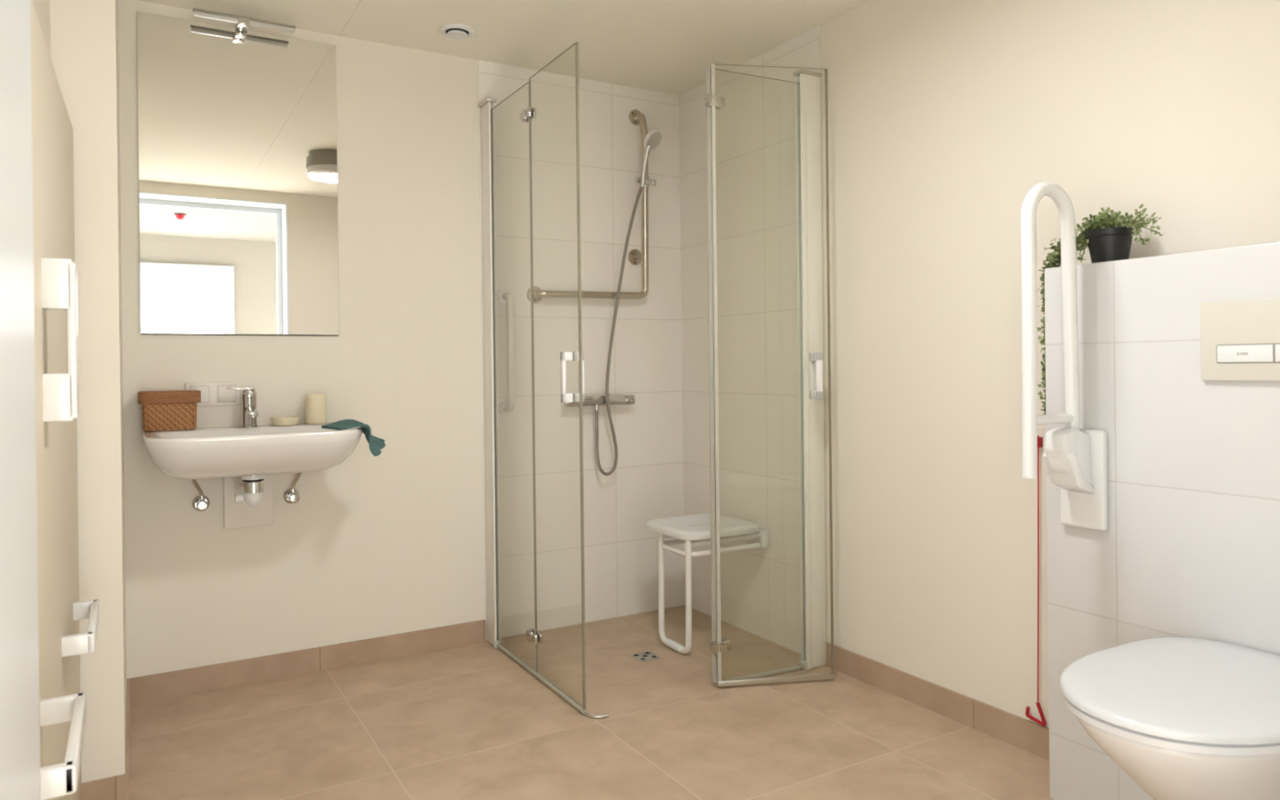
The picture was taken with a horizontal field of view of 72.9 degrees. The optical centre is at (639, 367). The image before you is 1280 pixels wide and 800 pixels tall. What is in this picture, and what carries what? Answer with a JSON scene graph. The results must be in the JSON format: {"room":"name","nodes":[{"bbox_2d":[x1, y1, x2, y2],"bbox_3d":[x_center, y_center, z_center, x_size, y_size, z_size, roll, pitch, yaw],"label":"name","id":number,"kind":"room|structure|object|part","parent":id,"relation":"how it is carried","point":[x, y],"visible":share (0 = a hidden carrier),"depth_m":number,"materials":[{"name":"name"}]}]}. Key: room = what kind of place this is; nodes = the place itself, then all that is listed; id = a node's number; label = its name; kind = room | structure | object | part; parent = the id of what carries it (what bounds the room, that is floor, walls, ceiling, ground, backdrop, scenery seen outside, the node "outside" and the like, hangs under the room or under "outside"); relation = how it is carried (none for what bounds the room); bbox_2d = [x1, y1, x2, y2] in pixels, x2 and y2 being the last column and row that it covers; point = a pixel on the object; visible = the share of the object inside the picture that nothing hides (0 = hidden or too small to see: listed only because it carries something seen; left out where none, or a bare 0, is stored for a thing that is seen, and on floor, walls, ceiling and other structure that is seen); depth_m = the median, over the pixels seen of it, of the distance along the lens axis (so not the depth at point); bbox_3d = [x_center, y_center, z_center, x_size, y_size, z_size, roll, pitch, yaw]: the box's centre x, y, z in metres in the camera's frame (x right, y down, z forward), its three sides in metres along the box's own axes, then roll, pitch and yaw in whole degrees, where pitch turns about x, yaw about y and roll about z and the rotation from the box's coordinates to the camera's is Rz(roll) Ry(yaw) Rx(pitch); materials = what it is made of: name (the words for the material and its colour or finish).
{"room":"accessible bathroom","nodes":[
{"label":"accessible bathroom","id":0,"kind":"room"},
{"bbox_2d":[31,0,50,57],"bbox_3d":[-0.919,-0.062,1.102,0.132,2.438,2.490,-1,0,-30],"label":"wall","id":1,"kind":"structure","parent":0,"point":[42,7],"depth_m":2.06,"materials":[{"name":"white paint"}]},
{"bbox_2d":[30,0,99,799],"bbox_3d":[-1.095,0.223,1.658,0.089,1.671,1.300,-1,0,-29],"label":"door","id":2,"kind":"structure","parent":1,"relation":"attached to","point":[62,704],"depth_m":1.60,"materials":[{"name":"beige"}]},
{"bbox_3d":[-0.894,0.574,1.328,0.067,0.040,0.320,-1,0,-30],"label":"rail","id":3,"kind":"part","parent":2,"relation":"part of","materials":[{"name":"white plastic"}]},
{"bbox_3d":[-1.249,0.576,1.932,0.067,0.040,0.320,-1,0,-30],"label":"rail","id":4,"kind":"part","parent":2,"relation":"part of","materials":[{"name":"white plastic"}]},
{"bbox_2d":[49,0,126,782],"bbox_3d":[-1.695,-0.057,2.564,0.274,2.438,0.817,-1,0,-30],"label":"wall","id":5,"kind":"structure","parent":0,"point":[84,33],"depth_m":2.26,"materials":[{"name":"white paint"}]},
{"bbox_2d":[78,773,124,799],"bbox_3d":[-1.415,1.115,2.244,0.142,0.090,0.010,-1,0,-30],"label":"baseboard","id":6,"kind":"structure","parent":5,"relation":"attached to","point":[113,788],"depth_m":2.25,"materials":[{"name":"tile"}]},
{"bbox_2d":[124,678,129,799],"bbox_3d":[-1.556,1.116,2.634,0.010,0.090,0.827,-1,0,-30],"label":"baseboard","id":7,"kind":"structure","parent":5,"relation":"attached to","point":[127,703],"depth_m":2.45,"materials":[{"name":"tile"}]},
{"bbox_2d":[117,0,684,679],"bbox_3d":[-0.933,-0.068,3.540,2.575,2.438,0.104,-1,0,-30],"label":"wall","id":8,"kind":"structure","parent":0,"point":[391,542],"depth_m":3.54,"materials":[{"name":"white paint"}]},
{"bbox_2d":[191,479,209,511],"bbox_3d":[-1.556,0.437,3.071,0.061,0.151,0.078,-1,0,-30],"label":"angle valve","id":9,"kind":"object","parent":8,"relation":"attached to","point":[201,502],"visible":0.84,"depth_m":3.06,"materials":[{"name":"silver metal"}]},
{"bbox_3d":[-1.540,0.484,3.049,0.038,0.036,0.023,-1,0,-30],"label":"knob","id":10,"kind":"part","parent":9,"relation":"part of","materials":[{"name":"silver metal"}]},
{"bbox_2d":[185,381,240,406],"bbox_3d":[-1.536,0.094,3.123,0.180,0.086,0.013,-1,0,-30],"label":"wall socket","id":11,"kind":"object","parent":8,"relation":"attached to","point":[212,393],"visible":0.81,"depth_m":3.13,"materials":[{"name":"white plastic"}]},
{"bbox_2d":[136,11,339,336],"bbox_3d":[-1.453,-0.678,3.174,0.664,1.119,0.013,-1,0,-30],"label":"wall mirror","id":12,"kind":"object","parent":8,"relation":"attached to","point":[237,135],"visible":1,"depth_m":3.15,"materials":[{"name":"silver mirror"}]},
{"bbox_2d":[192,8,295,38],"bbox_3d":[-1.426,-1.230,3.125,0.335,0.045,0.104,-1,0,-30],"label":"lamp","id":13,"kind":"object","parent":12,"relation":"attached to","point":[242,24],"visible":1,"depth_m":3.10,"materials":[{"name":"silver metal"}]},
{"bbox_2d":[222,474,273,528],"bbox_3d":[-1.433,0.471,3.172,0.163,0.218,0.030,-1,0,-30],"label":"wall plate","id":14,"kind":"object","parent":8,"relation":"attached to","point":[236,515],"visible":0.54,"depth_m":3.15,"materials":[{"name":"white plastic"}]},
{"bbox_2d":[142,422,362,479],"bbox_3d":[-1.318,0.286,2.964,0.660,0.147,0.502,-1,0,-30],"label":"washbasin","id":15,"kind":"object","parent":8,"relation":"attached to","point":[211,452],"visible":0.88,"depth_m":2.79,"materials":[{"name":"white ceramic"}]},
{"bbox_2d":[137,390,200,431],"bbox_3d":[-1.624,0.147,2.994,0.190,0.134,0.127,-1,0,-30],"label":"wicker basket","id":16,"kind":"object","parent":15,"relation":"on","point":[176,410],"visible":1,"depth_m":2.95,"materials":[{"name":"brown wicker"}]},
{"bbox_2d":[226,386,258,427],"bbox_3d":[-1.405,0.141,3.072,0.100,0.146,0.152,-1,0,-30],"label":"tap","id":17,"kind":"object","parent":15,"relation":"on","point":[249,412],"visible":1,"depth_m":3.10,"materials":[{"name":"silver metal"}]},
{"bbox_3d":[-1.432,0.076,3.109,0.092,0.016,0.031,-1,0,-30],"label":"lever","id":18,"kind":"part","parent":17,"relation":"part of","materials":[{"name":"silver metal"}]},
{"bbox_3d":[-1.377,0.156,3.070,0.034,0.035,0.120,-1,0,-30],"label":"spout","id":19,"kind":"part","parent":17,"relation":"part of","materials":[{"name":"silver metal"}]},
{"bbox_2d":[234,475,264,507],"bbox_3d":[-1.382,0.420,3.049,0.094,0.120,0.233,-1,0,-30],"label":"trap","id":20,"kind":"object","parent":15,"relation":"attached to","point":[253,494],"visible":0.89,"depth_m":2.96,"materials":[{"name":"white plastic"}]},
{"bbox_2d":[271,416,299,426],"bbox_3d":[-1.301,0.196,3.178,0.099,0.030,0.099,-1,0,-30],"label":"soap dish","id":21,"kind":"object","parent":15,"relation":"on","point":[277,420],"visible":1,"depth_m":3.14,"materials":[{"name":"beige ceramic"}]},
{"bbox_2d":[305,393,327,424],"bbox_3d":[-1.206,0.154,3.228,0.076,0.112,0.076,-1,0,-30],"label":"tumbler","id":22,"kind":"object","parent":15,"relation":"on","point":[315,403],"visible":1,"depth_m":3.20,"materials":[{"name":"beige ceramic"}]},
{"bbox_2d":[321,419,385,456],"bbox_3d":[-0.979,0.242,3.007,0.214,0.122,0.167,-1,0,-30],"label":"towel","id":23,"kind":"object","parent":15,"relation":"on","point":[375,444],"visible":0.99,"depth_m":2.98,"materials":[{"name":"teal fabric"}]},
{"bbox_2d":[283,471,302,503],"bbox_3d":[-1.292,0.434,3.226,0.057,0.151,0.078,-1,0,-30],"label":"angle valve","id":24,"kind":"object","parent":8,"relation":"attached to","point":[291,495],"visible":0.84,"depth_m":3.21,"materials":[{"name":"silver metal"}]},
{"bbox_3d":[-1.279,0.481,3.203,0.038,0.036,0.023,-1,0,-30],"label":"knob","id":25,"kind":"part","parent":24,"relation":"part of","materials":[{"name":"silver metal"}]},
{"bbox_2d":[129,619,485,705],"bbox_3d":[-1.204,1.110,3.315,1.286,0.090,0.010,-1,0,-30],"label":"baseboard","id":26,"kind":"structure","parent":8,"relation":"attached to","point":[157,686],"depth_m":3.26,"materials":[{"name":"tile"}]},
{"bbox_2d":[497,289,515,415],"bbox_3d":[-0.556,-0.066,3.653,0.060,0.535,0.082,-1,0,-30],"label":"grab bar","id":27,"kind":"object","parent":8,"relation":"attached to","point":[504,296],"visible":1,"depth_m":3.62,"materials":[{"name":"white metal"}]},
{"bbox_2d":[526,109,648,303],"bbox_3d":[-0.219,-0.738,3.856,0.592,0.912,0.079,-1,0,-30],"label":"grab rail","id":28,"kind":"object","parent":8,"relation":"attached to","point":[636,117],"visible":0.94,"depth_m":3.96,"materials":[{"name":"silver metal"}]},
{"bbox_2d":[595,128,662,475],"bbox_3d":[-0.041,-0.292,3.868,0.319,1.544,0.152,-1,0,-30],"label":"shower","id":29,"kind":"object","parent":28,"relation":"attached to","point":[653,138],"visible":1,"depth_m":3.86,"materials":[{"name":"silver metal"}]},
{"bbox_3d":[0.026,-0.906,3.897,0.055,0.185,0.028,-1,0,18],"label":"handle","id":30,"kind":"part","parent":29,"relation":"part of","materials":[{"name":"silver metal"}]},
{"bbox_3d":[0.063,-1.017,3.886,0.084,0.070,0.064,-1,0,-30],"label":"spray plate","id":31,"kind":"part","parent":29,"relation":"part of","materials":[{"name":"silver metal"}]},
{"bbox_3d":[0.001,-0.512,3.992,0.020,0.020,0.062,-1,0,-43],"label":"post","id":32,"kind":"part","parent":28,"relation":"part of","materials":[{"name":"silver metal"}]},
{"bbox_2d":[563,393,635,409],"bbox_3d":[-0.189,0.152,3.866,0.340,0.070,0.085,-1,0,-30],"label":"shower mixer","id":33,"kind":"object","parent":8,"relation":"attached to","point":[596,401],"visible":0.62,"depth_m":3.84,"materials":[{"name":"silver metal"}]},
{"bbox_3d":[-0.305,0.149,3.774,0.048,0.045,0.045,-1,0,-30],"label":"knob","id":34,"kind":"part","parent":33,"relation":"part of","materials":[{"name":"silver metal"}]},
{"bbox_2d":[594,404,599,409],"bbox_3d":[-0.192,0.175,3.835,0.020,0.025,0.020,-1,0,-30],"label":"outlet","id":35,"kind":"object","parent":33,"relation":"attached to","point":[596,406],"depth_m":3.83,"materials":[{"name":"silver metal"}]},
{"bbox_3d":[-0.052,0.146,3.923,0.045,0.045,0.045,-1,0,-30],"label":"knob","id":36,"kind":"part","parent":33,"relation":"part of","materials":[{"name":"silver metal"}]},
{"bbox_2d":[137,0,868,95],"bbox_3d":[-0.023,-1.343,2.031,2.745,0.100,3.677,-1,0,-30],"label":"ceiling","id":37,"kind":"structure","parent":0,"point":[668,46],"depth_m":3.29,"materials":[{"name":"white paint"}]},
{"bbox_2d":[439,23,475,39],"bbox_3d":[-0.698,-1.277,3.312,0.132,0.024,0.132,-1,0,-30],"label":"ceiling vent","id":38,"kind":"object","parent":37,"relation":"in","point":[453,31],"visible":1,"depth_m":3.29,"materials":[{"name":"white plastic"}]},
{"bbox_2d":[129,605,1053,799],"bbox_3d":[-0.010,1.195,2.092,2.675,0.100,3.527,-1,0,-30],"label":"floor","id":39,"kind":"structure","parent":0,"point":[469,722],"depth_m":2.72,"materials":[{"name":"tile"}]},
{"bbox_2d":[477,41,608,718],"bbox_3d":[-0.402,0.021,3.226,0.100,2.250,0.974,-1,0,-30],"label":"screen","id":40,"kind":"object","parent":39,"relation":"on","point":[487,106],"visible":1,"depth_m":3.55,"materials":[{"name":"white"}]},
{"bbox_3d":[-0.498,0.035,3.383,0.006,2.185,0.404,-1,0,-30],"label":"fixed pane","id":41,"kind":"part","parent":40,"relation":"part of","materials":[{"name":"clear glass"}]},
{"bbox_3d":[-0.385,1.133,3.208,0.014,0.014,0.810,-1,0,-30],"label":"rail","id":42,"kind":"part","parent":40,"relation":"part of","materials":[{"name":"beige"}]},
{"bbox_3d":[-0.295,0.028,3.029,0.006,2.195,0.403,-1,0,-30],"label":"door pane","id":43,"kind":"part","parent":40,"relation":"part of","materials":[{"name":"clear glass"}]},
{"bbox_3d":[-0.246,0.031,2.897,0.037,0.168,0.022,-1,0,-30],"label":"handle","id":44,"kind":"part","parent":40,"relation":"part of","materials":[{"name":"white plastic"}]},
{"bbox_3d":[-0.208,0.031,2.919,0.037,0.168,0.022,-1,0,-30],"label":"handle","id":45,"kind":"part","parent":40,"relation":"part of","materials":[{"name":"white plastic"}]},
{"bbox_2d":[629,650,660,662],"bbox_3d":[0.020,1.139,3.422,0.090,0.003,0.090,-1,0,-30],"label":"floor drain","id":46,"kind":"object","parent":39,"relation":"on","point":[646,655],"visible":1,"depth_m":3.42,"materials":[{"name":"silver metal"}]},
{"bbox_2d":[703,63,834,686],"bbox_3d":[0.506,0.011,3.128,0.503,2.250,0.207,-1,0,-30],"label":"screen","id":47,"kind":"object","parent":39,"relation":"on","point":[806,83],"visible":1,"depth_m":3.25,"materials":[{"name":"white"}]},
{"bbox_3d":[0.442,0.025,3.178,0.399,2.185,0.006,-1,0,-27],"label":"fixed pane","id":48,"kind":"part","parent":47,"relation":"part of","materials":[{"name":"clear glass"}]},
{"bbox_3d":[0.450,1.124,3.179,0.391,0.014,0.014,-1,0,-27],"label":"rail","id":49,"kind":"part","parent":47,"relation":"part of","materials":[{"name":"beige"}]},
{"bbox_3d":[0.489,1.119,3.109,0.431,0.020,0.014,-1,0,-9],"label":"rail","id":50,"kind":"part","parent":47,"relation":"part of","materials":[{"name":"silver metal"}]},
{"bbox_3d":[0.631,0.029,3.152,0.022,0.168,0.037,-1,0,-9],"label":"handle","id":51,"kind":"part","parent":47,"relation":"part of","materials":[{"name":"white plastic"}]},
{"bbox_3d":[0.638,0.029,3.109,0.022,0.168,0.037,-1,0,-9],"label":"handle","id":52,"kind":"part","parent":47,"relation":"part of","materials":[{"name":"white plastic"}]},
{"bbox_2d":[679,0,1279,728],"bbox_3d":[1.054,-0.088,2.792,0.104,2.438,3.407,-1,0,-30],"label":"wall","id":53,"kind":"structure","parent":0,"point":[944,116],"depth_m":2.85,"materials":[{"name":"white paint"}]},
{"bbox_2d":[645,513,769,653],"bbox_3d":[0.276,0.890,3.617,0.423,0.494,0.365,-1,0,-30],"label":"shower seat","id":54,"kind":"object","parent":53,"relation":"attached to","point":[694,530],"visible":0.97,"depth_m":3.53,"materials":[{"name":"white plastic"}]},
{"bbox_3d":[0.140,0.905,3.495,0.024,0.462,0.234,-1,0,-30],"label":"leg","id":55,"kind":"part","parent":54,"relation":"part of","materials":[{"name":"white metal"}]},
{"bbox_3d":[0.254,0.659,3.605,0.377,0.033,0.365,-1,0,-30],"label":"seat","id":56,"kind":"part","parent":54,"relation":"part of","materials":[{"name":"white plastic"}]},
{"bbox_3d":[0.278,0.714,3.592,0.371,0.060,0.281,-1,0,-30],"label":"seat frame","id":57,"kind":"part","parent":54,"relation":"part of","materials":[{"name":"white metal"}]},
{"bbox_2d":[825,641,1049,760],"bbox_3d":[0.977,1.087,2.845,0.010,0.090,1.065,-1,0,-30],"label":"baseboard","id":58,"kind":"structure","parent":53,"relation":"attached to","point":[1030,736],"depth_m":2.81,"materials":[{"name":"tile"}]},
{"bbox_2d":[1025,435,1046,726],"bbox_3d":[1.151,0.616,2.527,0.020,0.840,0.066,-1,0,-30],"label":"pull cord","id":59,"kind":"object","parent":53,"relation":"hanging from","point":[1042,722],"visible":0.91,"depth_m":2.51,"materials":[{"name":"red fabric"}]},
{"bbox_3d":[1.155,0.584,2.516,0.004,0.777,0.014,-1,0,-30],"label":"cord","id":60,"kind":"part","parent":59,"relation":"part of","materials":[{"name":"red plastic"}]},
{"bbox_2d":[1044,242,1279,799],"bbox_3d":[1.475,0.432,1.789,0.205,1.393,1.255,-1,0,-30],"label":"wall","id":61,"kind":"structure","parent":0,"point":[1189,547],"depth_m":2.03,"materials":[{"name":"white tile"}]},
{"bbox_2d":[1020,182,1107,531],"bbox_3d":[1.015,-0.025,2.121,0.241,0.856,0.121,-1,0,-30],"label":"support rail","id":62,"kind":"object","parent":61,"relation":"attached to","point":[1075,458],"visible":1,"depth_m":2.12,"materials":[{"name":"white plastic"}]},
{"bbox_3d":[1.000,-0.096,2.112,0.206,0.714,0.034,-1,0,-30],"label":"rail","id":63,"kind":"part","parent":62,"relation":"part of","materials":[{"name":"white plastic"}]},
{"bbox_3d":[1.063,0.256,2.147,0.103,0.114,0.074,-1,0,-30],"label":"release lever","id":64,"kind":"part","parent":62,"relation":"part of","materials":[{"name":"white plastic"}]},
{"bbox_3d":[1.113,0.278,2.177,0.022,0.248,0.121,-1,0,-30],"label":"wall plate","id":65,"kind":"part","parent":62,"relation":"part of","materials":[{"name":"white plastic"}]},
{"bbox_2d":[1036,204,1164,414],"bbox_3d":[1.198,-0.137,2.240,0.141,0.549,0.341,-1,0,-35],"label":"potted plant","id":66,"kind":"object","parent":61,"relation":"on","point":[1108,237],"visible":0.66,"depth_m":2.20,"materials":[{"name":"green plant"}]},
{"bbox_3d":[1.200,-0.306,2.216,0.112,0.088,0.112,-1,0,-30],"label":"pot","id":67,"kind":"part","parent":66,"relation":"part of","materials":[{"name":"black plastic"}]},
{"bbox_2d":[1059,637,1279,799],"bbox_3d":[1.084,0.791,1.667,0.598,0.385,0.426,-1,0,-30],"label":"toilet","id":68,"kind":"object","parent":61,"relation":"attached to","point":[1184,718],"visible":1,"depth_m":1.55,"materials":[{"name":"white ceramic"}]},
{"bbox_3d":[1.080,0.610,1.665,0.593,0.022,0.426,-1,0,-30],"label":"lid","id":69,"kind":"part","parent":68,"relation":"part of","materials":[{"name":"white plastic"}]},
{"bbox_3d":[1.074,0.632,1.662,0.572,0.017,0.416,-1,0,-30],"label":"seat","id":70,"kind":"part","parent":68,"relation":"part of","materials":[{"name":"white plastic"}]},
{"bbox_3d":[1.092,0.813,1.672,0.579,0.342,0.398,-1,0,-30],"label":"bowl","id":71,"kind":"part","parent":68,"relation":"part of","materials":[{"name":"white ceramic"}]},
{"bbox_2d":[1200,297,1279,381],"bbox_3d":[1.327,-0.059,1.811,0.016,0.174,0.290,-1,0,-30],"label":"flush plate","id":72,"kind":"object","parent":61,"relation":"attached to","point":[1240,339],"visible":1,"depth_m":1.86,"materials":[{"name":"white plastic"}]},
{"bbox_3d":[0.408,-0.075,0.292,5.000,2.438,0.250,-1,0,-30],"label":"wall","id":73,"kind":"structure","parent":0,"visible":0},
{"bbox_2d":[0,0,40,799],"bbox_3d":[-0.470,0.003,0.561,0.042,2.289,1.106,-1,0,-30],"label":"door","id":74,"kind":"structure","parent":73,"relation":"in","point":[20,723],"depth_m":0.88,"materials":[{"name":"white paint"}]}
]}

